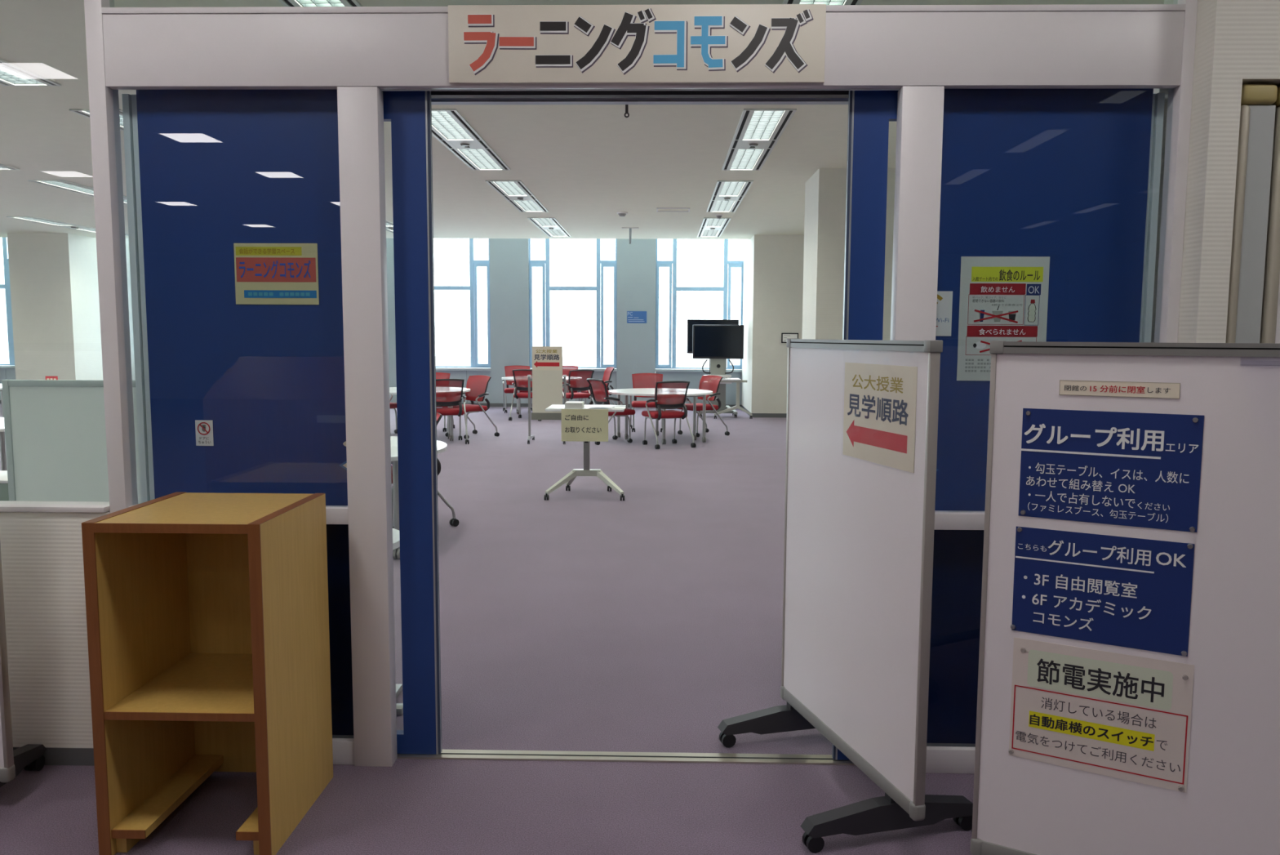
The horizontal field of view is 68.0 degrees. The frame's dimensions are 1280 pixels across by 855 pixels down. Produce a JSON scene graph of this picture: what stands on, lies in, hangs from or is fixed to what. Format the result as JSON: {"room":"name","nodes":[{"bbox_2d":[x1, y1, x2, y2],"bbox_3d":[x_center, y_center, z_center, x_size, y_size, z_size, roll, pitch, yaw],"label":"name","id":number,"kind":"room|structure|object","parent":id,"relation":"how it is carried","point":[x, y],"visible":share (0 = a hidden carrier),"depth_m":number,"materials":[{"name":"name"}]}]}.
{"room":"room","nodes":[
{"label":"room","id":0,"kind":"room"},
{"bbox_2d":[0,500,110,765],"bbox_3d":[-5.367,-0.494,3.260,7.123,3.300,0.112,0,6,1],"label":"wall","id":1,"kind":"structure","parent":0,"point":[41,542],"depth_m":3.26,"materials":[{"name":"white paint"}]},
{"bbox_2d":[7,233,135,380],"bbox_3d":[-11.023,-2.364,18.582,1.142,3.990,2.186,0,6,1],"label":"column","id":2,"kind":"structure","parent":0,"point":[54,285],"depth_m":17.56,"materials":[{"name":"white paint"}]},
{"bbox_2d":[0,238,742,404],"bbox_3d":[-3.563,-2.441,19.654,26.000,4.000,0.270,0,6,1],"label":"wall","id":3,"kind":"structure","parent":0,"point":[508,257],"depth_m":19.51,"materials":[{"name":"paint"}]},
{"bbox_2d":[0,237,14,368],"bbox_3d":[-13.706,-2.830,19.755,1.810,3.175,0.180,0,6,1],"label":"window","id":4,"kind":"structure","parent":3,"relation":"in","point":[6,286],"depth_m":19.77,"materials":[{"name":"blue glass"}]},
{"bbox_2d":[0,400,741,407],"bbox_3d":[-3.575,-0.471,19.703,26.000,0.070,0.015,0,6,1],"label":"baseboard","id":5,"kind":"structure","parent":3,"relation":"attached to","point":[483,404],"depth_m":19.68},
{"bbox_2d":[434,238,490,370],"bbox_3d":[-3.988,-2.766,19.546,1.810,3.175,0.180,0,6,1],"label":"window","id":6,"kind":"structure","parent":3,"relation":"in","point":[473,264],"depth_m":19.57,"materials":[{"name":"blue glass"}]},
{"bbox_2d":[528,238,617,371],"bbox_3d":[-1.379,-2.749,19.490,1.810,3.175,0.180,0,6,1],"label":"window","id":7,"kind":"structure","parent":3,"relation":"in","point":[545,264],"depth_m":19.51,"materials":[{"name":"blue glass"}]},
{"bbox_2d":[626,311,646,323],"bbox_3d":[-0.065,-2.262,19.456,0.405,0.245,0.002,0,6,1],"label":"notice","id":8,"kind":"object","parent":3,"relation":"attached to","point":[633,317],"visible":1,"depth_m":19.46,"materials":[{"name":"blue paper"}]},
{"bbox_2d":[655,239,743,372],"bbox_3d":[1.231,-2.732,19.434,1.810,3.175,0.180,0,6,1],"label":"window","id":9,"kind":"structure","parent":3,"relation":"in","point":[727,264],"depth_m":19.45,"materials":[{"name":"blue metal"}]},
{"bbox_2d":[0,403,973,854],"bbox_3d":[-3.954,1.285,2.600,26.000,0.100,34.750,0,6,1],"label":"floor","id":10,"kind":"structure","parent":0,"point":[584,617],"depth_m":4.02,"materials":[{"name":"carpet"}]},
{"bbox_2d":[0,385,4,417],"bbox_3d":[-9.370,-0.267,14.113,1.468,0.700,0.992,2,6,21],"label":"table","id":11,"kind":"object","parent":10,"relation":"on","point":[1,386],"visible":0.02,"depth_m":14.49,"materials":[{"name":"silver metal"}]},
{"bbox_2d":[0,424,4,431],"bbox_3d":[-6.055,0.349,7.969,1.468,0.700,0.992,2,6,21],"label":"table","id":12,"kind":"object","parent":10,"relation":"on","point":[2,429],"visible":0.21,"depth_m":7.89,"materials":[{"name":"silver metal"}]},
{"bbox_2d":[0,417,7,470],"bbox_3d":[-5.900,0.304,8.440,1.468,0.700,0.992,2,6,21],"label":"table","id":13,"kind":"object","parent":10,"relation":"on","point":[2,444],"visible":0.14,"depth_m":8.73,"materials":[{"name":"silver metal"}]},
{"bbox_2d":[0,470,8,500],"bbox_3d":[-4.005,0.589,6.072,0.750,0.570,0.417,0,6,1],"label":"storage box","id":14,"kind":"object","parent":10,"relation":"on","point":[4,495],"visible":0.02,"depth_m":5.86,"materials":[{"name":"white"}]},
{"bbox_2d":[0,544,46,786],"bbox_3d":[-2.585,0.472,2.953,1.206,1.462,0.564,0,6,1],"label":"whiteboard","id":15,"kind":"object","parent":10,"relation":"on","point":[29,757],"visible":1,"depth_m":2.98,"materials":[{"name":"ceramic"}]},
{"bbox_2d":[1,379,141,503],"bbox_3d":[-2.648,0.369,5.120,1.520,1.245,0.564,0,6,1],"label":"partition","id":16,"kind":"object","parent":10,"relation":"on","point":[55,431],"visible":0.15,"depth_m":5.09,"materials":[{"name":"grey glass"}]},
{"bbox_2d":[81,491,333,854],"bbox_3d":[-1.295,0.725,2.925,0.498,0.975,0.517,0,6,1],"label":"base cabinet","id":17,"kind":"object","parent":10,"relation":"on","point":[208,637],"visible":1,"depth_m":2.87,"materials":[{"name":"brown wood"}]},
{"bbox_2d":[105,653,253,713],"bbox_3d":[-1.295,0.792,2.927,0.431,0.022,0.496,0,6,1],"label":"shelf","id":18,"kind":"object","parent":17,"relation":"attached to","point":[189,682],"depth_m":2.85,"materials":[{"name":"brown wood"}]},
{"bbox_2d":[389,394,397,433],"bbox_3d":[-3.998,-0.355,14.266,0.638,0.894,0.574,5,7,38],"label":"office chair","id":19,"kind":"object","parent":10,"relation":"on","point":[393,405],"visible":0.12,"depth_m":14.31,"materials":[{"name":"red fabric"}]},
{"bbox_2d":[392,528,403,715],"bbox_3d":[-1.235,0.784,3.742,0.600,0.700,0.600,0,6,1],"label":"side table","id":20,"kind":"object","parent":10,"relation":"on","point":[396,537],"visible":0.18,"depth_m":3.75,"materials":[{"name":"grey metal"}]},
{"bbox_2d":[391,446,444,559],"bbox_3d":[-2.206,0.509,6.512,1.468,0.700,0.992,2,6,21],"label":"table","id":21,"kind":"object","parent":10,"relation":"on","point":[394,458],"visible":0.14,"depth_m":6.28,"materials":[{"name":"silver metal"}]},
{"bbox_2d":[390,435,447,453],"bbox_3d":[-2.051,0.463,6.983,1.468,0.700,0.992,2,6,21],"label":"table","id":22,"kind":"object","parent":10,"relation":"on","point":[393,439],"visible":0.03,"depth_m":6.88,"materials":[{"name":"white laminate"}]},
{"bbox_2d":[391,412,458,528],"bbox_3d":[-1.846,0.328,7.379,0.638,0.894,0.574,-5,8,-44],"label":"office chair","id":23,"kind":"object","parent":10,"relation":"on","point":[453,522],"visible":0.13,"depth_m":7.36,"materials":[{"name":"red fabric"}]},
{"bbox_2d":[389,387,470,440],"bbox_3d":[-3.258,-0.177,13.477,1.468,0.700,0.992,2,6,15],"label":"table","id":24,"kind":"object","parent":10,"relation":"on","point":[392,391],"visible":0.3,"depth_m":13.33,"materials":[{"name":"silver metal"}]},
{"bbox_2d":[389,386,470,438],"bbox_3d":[-3.151,-0.224,13.961,1.468,0.700,0.992,2,6,15],"label":"table","id":25,"kind":"object","parent":10,"relation":"on","point":[465,388],"visible":0.16,"depth_m":13.60,"materials":[{"name":"silver metal"}]},
{"bbox_2d":[435,372,454,431],"bbox_3d":[-3.234,-0.403,14.795,0.574,0.894,0.638,0,6,-2],"label":"office chair","id":26,"kind":"object","parent":10,"relation":"on","point":[438,375],"visible":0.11,"depth_m":14.94,"materials":[{"name":"red fabric"}]},
{"bbox_2d":[435,378,469,444],"bbox_3d":[-2.696,-0.238,13.136,0.574,0.894,0.638,-1,6,-16],"label":"office chair","id":27,"kind":"object","parent":10,"relation":"on","point":[449,392],"visible":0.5,"depth_m":12.99,"materials":[{"name":"red fabric"}]},
{"bbox_2d":[442,374,499,438],"bbox_3d":[-2.495,-0.311,13.886,0.574,0.894,0.638,5,8,42],"label":"office chair","id":28,"kind":"object","parent":10,"relation":"on","point":[477,384],"visible":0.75,"depth_m":13.93,"materials":[{"name":"red fabric"}]},
{"bbox_2d":[502,365,532,413],"bbox_3d":[-2.363,-0.741,18.289,0.574,0.894,0.638,0,6,-7],"label":"office chair","id":29,"kind":"object","parent":10,"relation":"on","point":[508,369],"visible":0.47,"depth_m":18.39,"materials":[{"name":"red fabric"}]},
{"bbox_2d":[508,368,541,421],"bbox_3d":[-1.964,-0.589,16.751,0.574,0.894,0.638,1,6,7],"label":"office chair","id":30,"kind":"object","parent":10,"relation":"on","point":[520,375],"visible":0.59,"depth_m":16.59,"materials":[{"name":"red fabric"}]},
{"bbox_2d":[501,376,568,413],"bbox_3d":[-1.896,-0.553,17.386,1.468,0.700,0.992,2,6,21],"label":"table","id":31,"kind":"object","parent":10,"relation":"on","point":[509,378],"visible":0.15,"depth_m":17.20,"materials":[{"name":"silver metal"}]},
{"bbox_2d":[506,376,568,413],"bbox_3d":[-1.741,-0.599,17.857,1.468,0.700,0.992,2,6,21],"label":"table","id":32,"kind":"object","parent":10,"relation":"on","point":[506,376],"visible":0.12,"depth_m":17.85,"materials":[{"name":"silver metal"}]},
{"bbox_2d":[527,346,566,444],"bbox_3d":[-1.274,-0.459,13.184,0.530,1.335,0.541,0,6,1],"label":"sign stand","id":33,"kind":"object","parent":10,"relation":"on","point":[547,384],"visible":0.69,"depth_m":13.01,"materials":[{"name":"grey metal"}]},
{"bbox_2d":[532,346,562,370],"bbox_3d":[-1.269,-0.941,12.958,0.410,0.320,0.002,0,6,1],"label":"route sign","id":34,"kind":"object","parent":33,"relation":"attached to","point":[543,357],"visible":1,"depth_m":12.96,"materials":[{"name":"paper"}]},
{"bbox_2d":[562,365,579,400],"bbox_3d":[-1.453,-0.750,18.420,0.574,0.894,0.638,0,6,-2],"label":"office chair","id":35,"kind":"object","parent":10,"relation":"on","point":[566,369],"visible":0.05,"depth_m":18.57,"materials":[{"name":"red fabric"}]},
{"bbox_2d":[562,368,595,404],"bbox_3d":[-1.119,-0.584,16.744,0.574,0.894,0.638,-3,7,-32],"label":"office chair","id":36,"kind":"object","parent":10,"relation":"on","point":[577,379],"visible":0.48,"depth_m":16.58,"materials":[{"name":"red fabric"}]},
{"bbox_2d":[543,404,626,500],"bbox_3d":[-0.497,0.223,8.837,0.730,0.832,0.573,0,6,1],"label":"desk","id":37,"kind":"object","parent":10,"relation":"on","point":[570,477],"visible":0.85,"depth_m":8.80,"materials":[{"name":"grey metal"}]},
{"bbox_2d":[564,400,584,408],"bbox_3d":[-0.599,-0.205,8.663,0.162,0.053,0.217,0,6,1],"label":"stack","id":38,"kind":"object","parent":37,"relation":"on","point":[569,404],"visible":1,"depth_m":8.56,"materials":[{"name":"white paper"}]},
{"bbox_2d":[561,408,608,441],"bbox_3d":[-0.497,-0.020,8.543,0.424,0.292,0.006,0,6,1],"label":"sign","id":39,"kind":"object","parent":37,"relation":"hanging from","point":[577,424],"visible":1,"depth_m":8.54,"materials":[{"name":"paper"}]},
{"bbox_2d":[589,405,613,408],"bbox_3d":[-0.358,-0.186,8.673,0.210,0.010,0.200,0,6,1],"label":"leaflet","id":40,"kind":"object","parent":37,"relation":"on","point":[606,406],"visible":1,"depth_m":8.67,"materials":[{"name":"white paper"}]},
{"bbox_2d":[613,406,626,408],"bbox_3d":[-0.183,-0.179,8.655,0.100,0.004,0.190,0,6,1],"label":"leaflet","id":41,"kind":"object","parent":37,"relation":"on","point":[615,407],"visible":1,"depth_m":8.63,"materials":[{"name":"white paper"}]},
{"bbox_2d":[581,366,615,404],"bbox_3d":[-0.747,-0.687,17.809,0.638,0.894,0.574,-1,6,-16],"label":"office chair","id":42,"kind":"object","parent":10,"relation":"on","point":[607,373],"visible":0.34,"depth_m":17.82,"materials":[{"name":"red fabric"}]},
{"bbox_2d":[586,377,635,444],"bbox_3d":[-0.453,-0.242,13.277,0.638,0.894,0.574,-3,6,-29],"label":"office chair","id":43,"kind":"object","parent":10,"relation":"on","point":[600,393],"visible":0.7,"depth_m":13.13,"materials":[{"name":"red fabric"}]},
{"bbox_2d":[84,0,1197,773],"bbox_3d":[-0.020,-0.471,3.273,3.563,3.300,0.316,0,6,1],"label":"frame","id":44,"kind":"object","parent":10,"relation":"on","point":[919,52],"visible":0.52,"depth_m":3.08,"materials":[{"name":"white metal"}]},
{"bbox_2d":[136,89,441,754],"bbox_3d":[-1.200,-0.030,3.293,0.988,2.392,0.037,0,6,1],"label":"door","id":45,"kind":"structure","parent":44,"relation":"in","point":[220,169],"depth_m":3.25,"materials":[{"name":"blue glass"}]},
{"bbox_2d":[195,419,213,445],"bbox_3d":[-1.510,0.019,3.285,0.061,0.089,0.002,0,6,1],"label":"sticker","id":46,"kind":"object","parent":45,"relation":"attached to","point":[204,428],"visible":1,"depth_m":3.28,"materials":[{"name":"white paper"}]},
{"bbox_2d":[233,243,319,304],"bbox_3d":[-1.237,-0.522,3.226,0.286,0.206,0.002,0,6,1],"label":"poster","id":47,"kind":"object","parent":45,"relation":"attached to","point":[266,273],"visible":1,"depth_m":3.23,"materials":[{"name":"yellow paper"}]},
{"bbox_2d":[248,292,310,296],"bbox_3d":[-1.230,-0.454,3.231,0.212,0.012,0.001,0,6,1],"label":"print","id":48,"kind":"object","parent":47,"relation":"attached to","point":[302,294],"depth_m":3.23},
{"bbox_2d":[339,460,391,470],"bbox_3d":[-0.951,0.132,3.284,0.186,0.115,0.001,0,6,1],"label":"sticker","id":49,"kind":"object","parent":45,"relation":"attached to","point":[344,464],"visible":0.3,"depth_m":3.29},
{"bbox_2d":[624,104,629,117],"bbox_3d":[-0.047,-1.129,3.376,0.019,0.051,0.012,0,6,1],"label":"sensor","id":50,"kind":"object","parent":44,"relation":"attached to","point":[626,105],"visible":0.99,"depth_m":3.37,"materials":[{"name":"black plastic"}]},
{"bbox_2d":[448,4,826,83],"bbox_3d":[-0.013,-1.227,3.036,1.206,0.241,0.014,0,6,1],"label":"sign board","id":51,"kind":"object","parent":44,"relation":"attached to","point":[737,43],"visible":1,"depth_m":3.03,"materials":[{"name":"white"}]},
{"bbox_2d":[630,373,662,431],"bbox_3d":[0.119,-0.397,14.882,0.574,0.894,0.638,0,6,-1],"label":"office chair","id":52,"kind":"object","parent":10,"relation":"on","point":[639,380],"visible":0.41,"depth_m":15.01,"materials":[{"name":"red fabric"}]},
{"bbox_2d":[608,387,710,439],"bbox_3d":[0.310,-0.197,13.842,1.468,0.700,0.992,1,6,6],"label":"table","id":53,"kind":"object","parent":10,"relation":"on","point":[618,433],"visible":0.55,"depth_m":13.85,"materials":[{"name":"silver metal"}]},
{"bbox_2d":[609,389,712,444],"bbox_3d":[0.277,-0.149,13.347,1.468,0.700,0.992,1,6,6],"label":"table","id":54,"kind":"object","parent":10,"relation":"on","point":[651,393],"visible":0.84,"depth_m":13.25,"materials":[{"name":"silver metal"}]},
{"bbox_2d":[641,380,696,448],"bbox_3d":[0.365,-0.195,12.834,0.574,0.894,0.638,-2,6,-22],"label":"office chair","id":55,"kind":"object","parent":10,"relation":"on","point":[668,394],"visible":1,"depth_m":12.68,"materials":[{"name":"red fabric"}]},
{"bbox_2d":[676,374,729,436],"bbox_3d":[0.927,-0.334,14.276,0.638,0.894,0.574,-3,7,-32],"label":"office chair","id":56,"kind":"object","parent":10,"relation":"on","point":[711,382],"visible":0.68,"depth_m":14.22,"materials":[{"name":"red fabric"}]},
{"bbox_2d":[687,319,738,413],"bbox_3d":[1.415,-1.200,18.494,1.000,1.800,0.560,0,6,1],"label":"display screen","id":57,"kind":"object","parent":10,"relation":"on","point":[691,322],"visible":0.27,"depth_m":18.39,"materials":[{"name":"black plastic"}]},
{"bbox_2d":[692,324,743,417],"bbox_3d":[1.435,-1.045,17.504,0.936,1.685,0.560,0,6,1],"label":"display screen","id":58,"kind":"object","parent":10,"relation":"on","point":[717,343],"visible":0.81,"depth_m":17.43,"materials":[{"name":"plastic"}]},
{"bbox_2d":[707,374,730,377],"bbox_3d":[1.448,-0.895,17.333,0.420,0.130,0.013,0,6,1],"label":"shelf","id":59,"kind":"object","parent":58,"relation":"on","point":[708,375],"visible":0.2,"depth_m":17.32,"materials":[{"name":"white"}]},
{"bbox_2d":[714,377,752,418],"bbox_3d":[1.650,-0.515,17.049,0.741,0.722,0.480,0,6,1],"label":"desk","id":60,"kind":"object","parent":10,"relation":"on","point":[737,380],"visible":0.84,"depth_m":17.02,"materials":[{"name":"white plastic"}]},
{"bbox_2d":[717,337,973,853],"bbox_3d":[0.673,0.461,3.082,0.564,1.489,0.956,-1,6,-15],"label":"whiteboard","id":61,"kind":"object","parent":10,"relation":"on","point":[859,544],"visible":0.99,"depth_m":2.96,"materials":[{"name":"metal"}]},
{"bbox_2d":[842,362,917,472],"bbox_3d":[0.710,-0.060,2.843,0.005,0.345,0.442,-1,6,-15],"label":"route sign","id":62,"kind":"object","parent":61,"relation":"attached to","point":[879,420],"visible":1,"depth_m":2.82,"materials":[{"name":"paper"}]},
{"bbox_2d":[969,340,1279,854],"bbox_3d":[1.411,0.552,2.181,1.206,1.489,0.564,4,6,30],"label":"whiteboard","id":63,"kind":"object","parent":10,"relation":"on","point":[1230,803],"depth_m":2.24,"materials":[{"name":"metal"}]},
{"bbox_2d":[1008,636,1194,792],"bbox_3d":[1.131,0.704,2.345,0.400,0.314,0.002,4,6,30],"label":"notice","id":64,"kind":"object","parent":63,"relation":"attached to","point":[1117,715],"visible":1,"depth_m":2.34,"materials":[{"name":"paper"}]},
{"bbox_2d":[1011,525,1194,656],"bbox_3d":[1.123,0.395,2.321,0.392,0.270,0.002,4,6,30],"label":"poster","id":65,"kind":"object","parent":63,"relation":"attached to","point":[1127,592],"visible":1,"depth_m":2.31,"materials":[{"name":"blue paper"}]},
{"bbox_2d":[1018,408,1204,532],"bbox_3d":[1.127,0.098,2.290,0.391,0.273,0.002,4,6,30],"label":"poster","id":66,"kind":"object","parent":63,"relation":"attached to","point":[1116,468],"visible":1,"depth_m":2.28,"materials":[{"name":"blue paper"}]},
{"bbox_2d":[1177,785,1183,791],"bbox_3d":[1.291,0.862,2.263,0.013,0.013,0.006,4,6,30],"label":"magnet","id":67,"kind":"object","parent":63,"relation":"attached to","point":[1180,788],"visible":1,"depth_m":2.26},
{"bbox_2d":[1191,417,1198,422],"bbox_3d":[1.280,-0.017,2.185,0.013,0.013,0.006,3,6,30],"label":"magnet","id":68,"kind":"object","parent":63,"relation":"attached to","point":[1195,420],"visible":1,"depth_m":2.18},
{"bbox_2d":[1240,360,1279,366],"bbox_3d":[1.425,-0.144,2.058,0.205,0.026,0.060,4,6,30],"label":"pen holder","id":69,"kind":"object","parent":63,"relation":"attached to","point":[1240,360],"visible":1,"depth_m":2.08,"materials":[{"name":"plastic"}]},
{"bbox_3d":[-9.288,-0.308,14.533,1.490,0.700,1.118,0,6,1],"label":"table","id":70,"kind":"object","parent":10,"relation":"on","visible":0},
{"bbox_2d":[45,376,57,379],"bbox_3d":[-8.933,-0.715,14.423,0.190,0.135,0.052,0,6,1],"label":"table card","id":71,"kind":"object","parent":70,"relation":"on","point":[46,377],"visible":0.26,"depth_m":14.39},
{"bbox_2d":[0,0,1164,239],"bbox_3d":[-3.956,-2.032,1.482,26.000,0.120,33.170,0,6,1],"label":"ceiling","id":72,"kind":"structure","parent":0,"point":[586,164],"depth_m":9.43,"materials":[{"name":"white paint"}]},
{"bbox_2d":[0,164,19,169],"bbox_3d":[-7.117,-2.769,9.128,0.420,0.128,2.790,0,6,1],"label":"light","id":73,"kind":"object","parent":72,"relation":"attached to","point":[2,166],"visible":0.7,"depth_m":10.44,"materials":[{"name":"white plastic"}]},
{"bbox_2d":[0,58,61,85],"bbox_3d":[-4.466,-2.406,5.537,0.420,0.128,2.790,0,6,1],"label":"light","id":74,"kind":"object","parent":72,"relation":"attached to","point":[11,74],"visible":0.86,"depth_m":6.76,"materials":[{"name":"white plastic"}]},
{"bbox_2d":[6,216,128,235],"bbox_3d":[-9.691,-3.477,16.241,0.420,0.128,2.790,0,6,1],"label":"light","id":75,"kind":"object","parent":72,"relation":"attached to","point":[32,219],"visible":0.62,"depth_m":15.78,"materials":[{"name":"white"}]},
{"bbox_2d":[27,179,127,204],"bbox_3d":[-7.039,-3.115,12.660,0.420,0.128,2.790,0,6,1],"label":"light","id":76,"kind":"object","parent":72,"relation":"attached to","point":[60,184],"visible":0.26,"depth_m":11.73,"materials":[{"name":"white plastic"}]},
{"bbox_2d":[69,109,123,130],"bbox_3d":[-4.388,-2.752,9.069,0.420,0.128,2.790,0,6,1],"label":"light","id":77,"kind":"object","parent":72,"relation":"attached to","point":[86,113],"visible":0.03,"depth_m":7.80,"materials":[{"name":"white"}]},
{"bbox_2d":[278,0,362,7],"bbox_3d":[-1.737,-2.388,5.478,0.420,0.128,2.790,0,6,1],"label":"light","id":78,"kind":"object","parent":72,"relation":"attached to","point":[287,3],"visible":0.03,"depth_m":5.20,"materials":[{"name":"white plastic"}]},
{"bbox_2d":[386,220,393,233],"bbox_3d":[-4.232,-3.441,16.124,0.420,0.128,2.790,0,6,1],"label":"light","id":79,"kind":"object","parent":72,"relation":"attached to","point":[389,225],"visible":0.17,"depth_m":15.94,"materials":[{"name":"white"}]},
{"bbox_2d":[431,108,511,170],"bbox_3d":[-1.659,-2.733,9.011,0.420,0.128,2.790,0,6,1],"label":"light","id":80,"kind":"object","parent":72,"relation":"attached to","point":[450,127],"visible":0.89,"depth_m":8.86,"materials":[{"name":"white"}]},
{"bbox_2d":[484,180,548,212],"bbox_3d":[-1.581,-3.079,12.543,0.420,0.128,2.790,0,6,1],"label":"light","id":81,"kind":"object","parent":72,"relation":"attached to","point":[515,192],"visible":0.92,"depth_m":12.34,"materials":[{"name":"white"}]},
{"bbox_2d":[527,217,571,236],"bbox_3d":[-1.503,-3.423,16.065,0.420,0.128,2.790,0,6,1],"label":"light","id":82,"kind":"object","parent":72,"relation":"attached to","point":[550,226],"visible":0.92,"depth_m":15.86,"materials":[{"name":"white"}]},
{"bbox_2d":[616,211,627,216],"bbox_3d":[-0.263,-3.156,14.049,0.170,0.055,0.170,0,6,1],"label":"smoke detector","id":83,"kind":"object","parent":72,"relation":"attached to","point":[620,213],"visible":1,"depth_m":14.00,"materials":[{"name":"white plastic"}]},
{"bbox_2d":[622,227,638,244],"bbox_3d":[-0.164,-3.244,16.058,0.280,0.270,0.100,0,6,1],"label":"bracket","id":84,"kind":"object","parent":72,"relation":"hanging from","point":[630,228],"visible":1,"depth_m":16.04,"materials":[{"name":"metal"}]},
{"bbox_2d":[656,207,689,212],"bbox_3d":[0.478,-3.133,13.658,0.475,0.018,0.350,0,6,1],"label":"access panel","id":85,"kind":"object","parent":72,"relation":"attached to","point":[658,209],"visible":1,"depth_m":13.65,"materials":[{"name":"white metal"}]},
{"bbox_2d":[697,217,731,236],"bbox_3d":[1.226,-3.405,16.007,0.420,0.128,2.790,0,6,1],"label":"light","id":86,"kind":"object","parent":72,"relation":"attached to","point":[710,227],"visible":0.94,"depth_m":15.83,"materials":[{"name":"white plastic"}]},
{"bbox_2d":[715,213,723,218],"bbox_3d":[1.187,-3.166,14.237,0.120,0.060,0.120,0,6,1],"label":"smoke detector","id":87,"kind":"object","parent":72,"relation":"attached to","point":[718,215],"visible":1,"depth_m":14.20,"materials":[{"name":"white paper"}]},
{"bbox_2d":[706,180,753,212],"bbox_3d":[1.149,-3.061,12.484,0.420,0.128,2.790,0,6,1],"label":"light","id":88,"kind":"object","parent":72,"relation":"attached to","point":[727,195],"visible":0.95,"depth_m":12.28,"materials":[{"name":"white plastic"}]},
{"bbox_2d":[721,108,796,170],"bbox_3d":[1.070,-2.716,8.952,0.420,0.128,2.790,0,6,1],"label":"light","id":89,"kind":"object","parent":72,"relation":"attached to","point":[749,149],"visible":0.94,"depth_m":8.65,"materials":[{"name":"white"}]},
{"bbox_2d":[782,0,862,5],"bbox_3d":[0.992,-2.370,5.420,0.420,0.128,2.790,0,6,1],"label":"light","id":90,"kind":"object","parent":72,"relation":"attached to","point":[828,2],"visible":0.02,"depth_m":5.14,"materials":[{"name":"white plastic"}]},
{"bbox_2d":[741,235,804,417],"bbox_3d":[2.618,-2.274,18.289,1.092,3.990,2.186,0,6,1],"label":"column","id":91,"kind":"structure","parent":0,"point":[773,282],"depth_m":17.25,"materials":[{"name":"white paint"}]},
{"bbox_2d":[781,333,798,342],"bbox_3d":[2.727,-1.626,17.241,0.310,0.185,0.024,0,6,1],"label":"framed notice","id":92,"kind":"object","parent":91,"relation":"attached to","point":[784,335],"visible":0.76,"depth_m":17.23,"materials":[{"name":"black plastic"}]},
{"bbox_2d":[801,168,895,340],"bbox_3d":[2.468,-1.206,10.900,1.062,3.300,1.006,0,6,1],"label":"column","id":93,"kind":"structure","parent":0,"point":[825,191],"depth_m":10.37,"materials":[{"name":"white paint"}]},
{"bbox_2d":[1151,0,1279,343],"bbox_3d":[5.414,-0.425,3.052,7.311,3.300,0.325,0,6,1],"label":"wall","id":94,"kind":"structure","parent":0,"point":[1237,42],"depth_m":2.97,"materials":[{"name":"beige paint"}]},
{"bbox_2d":[396,748,855,764],"bbox_3d":[-0.010,1.178,3.380,3.250,0.017,0.067,0,6,1],"label":"threshold","id":95,"kind":"object","parent":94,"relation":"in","point":[496,754],"depth_m":3.37,"materials":[{"name":"metal"}]},
{"bbox_2d":[831,88,1153,759],"bbox_3d":[1.183,-0.014,3.242,0.988,2.392,0.037,0,6,1],"label":"door","id":96,"kind":"structure","parent":94,"relation":"in","point":[1060,175],"depth_m":3.16,"materials":[{"name":"blue glass"}]},
{"bbox_2d":[935,291,952,336],"bbox_3d":[0.960,-0.383,3.191,0.178,0.150,0.002,0,6,1],"label":"sticker","id":97,"kind":"object","parent":96,"relation":"attached to","point":[944,299],"visible":0.35,"depth_m":3.19,"materials":[{"name":"white paper"}]},
{"bbox_2d":[956,256,1049,380],"bbox_3d":[1.220,-0.364,3.187,0.294,0.415,0.003,0,6,1],"label":"poster","id":98,"kind":"object","parent":96,"relation":"attached to","point":[1002,298],"visible":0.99,"depth_m":3.18,"materials":[{"name":"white paper"}]},
{"bbox_2d":[964,359,991,372],"bbox_3d":[1.210,-0.209,3.201,0.223,0.043,0.001,0,6,1],"label":"print","id":99,"kind":"object","parent":98,"relation":"attached to","point":[969,363],"depth_m":3.20},
{"bbox_2d":[975,341,986,348],"bbox_3d":[1.147,-0.277,3.196,0.039,0.026,0.001,0,6,1],"label":"picture","id":100,"kind":"object","parent":98,"relation":"attached to","point":[979,344],"depth_m":3.20},
{"bbox_2d":[980,310,984,321],"bbox_3d":[1.150,-0.375,3.186,0.014,0.039,0.001,0,6,1],"label":"picture","id":101,"kind":"object","parent":98,"relation":"attached to","point":[981,314],"depth_m":3.19},
{"bbox_2d":[991,311,1003,321],"bbox_3d":[1.201,-0.373,3.186,0.037,0.036,0.001,0,6,1],"label":"picture","id":102,"kind":"object","parent":98,"relation":"attached to","point":[996,313],"depth_m":3.18},
{"bbox_2d":[996,305,1015,319],"bbox_3d":[1.230,-0.384,3.183,0.063,0.048,0.001,0,6,1],"label":"picture","id":103,"kind":"object","parent":98,"relation":"attached to","point":[1011,317],"depth_m":3.18},
{"label":"outside","id":104,"kind":"structure","parent":0,"visible":0},
{"bbox_2d":[435,355,739,368],"bbox_3d":[4.602,-10.908,210.889,600.000,0.300,378.000,0,6,1],"label":"ground","id":105,"kind":"structure","parent":104,"point":[440,360],"depth_m":332.65,"materials":[{"name":"white"}]},
{"bbox_2d":[0,268,13,365],"bbox_3d":[-46.536,-4.094,67.463,18.000,13.600,11.000,0,6,1],"label":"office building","id":106,"kind":"structure","parent":105,"relation":"on","point":[4,348],"depth_m":62.58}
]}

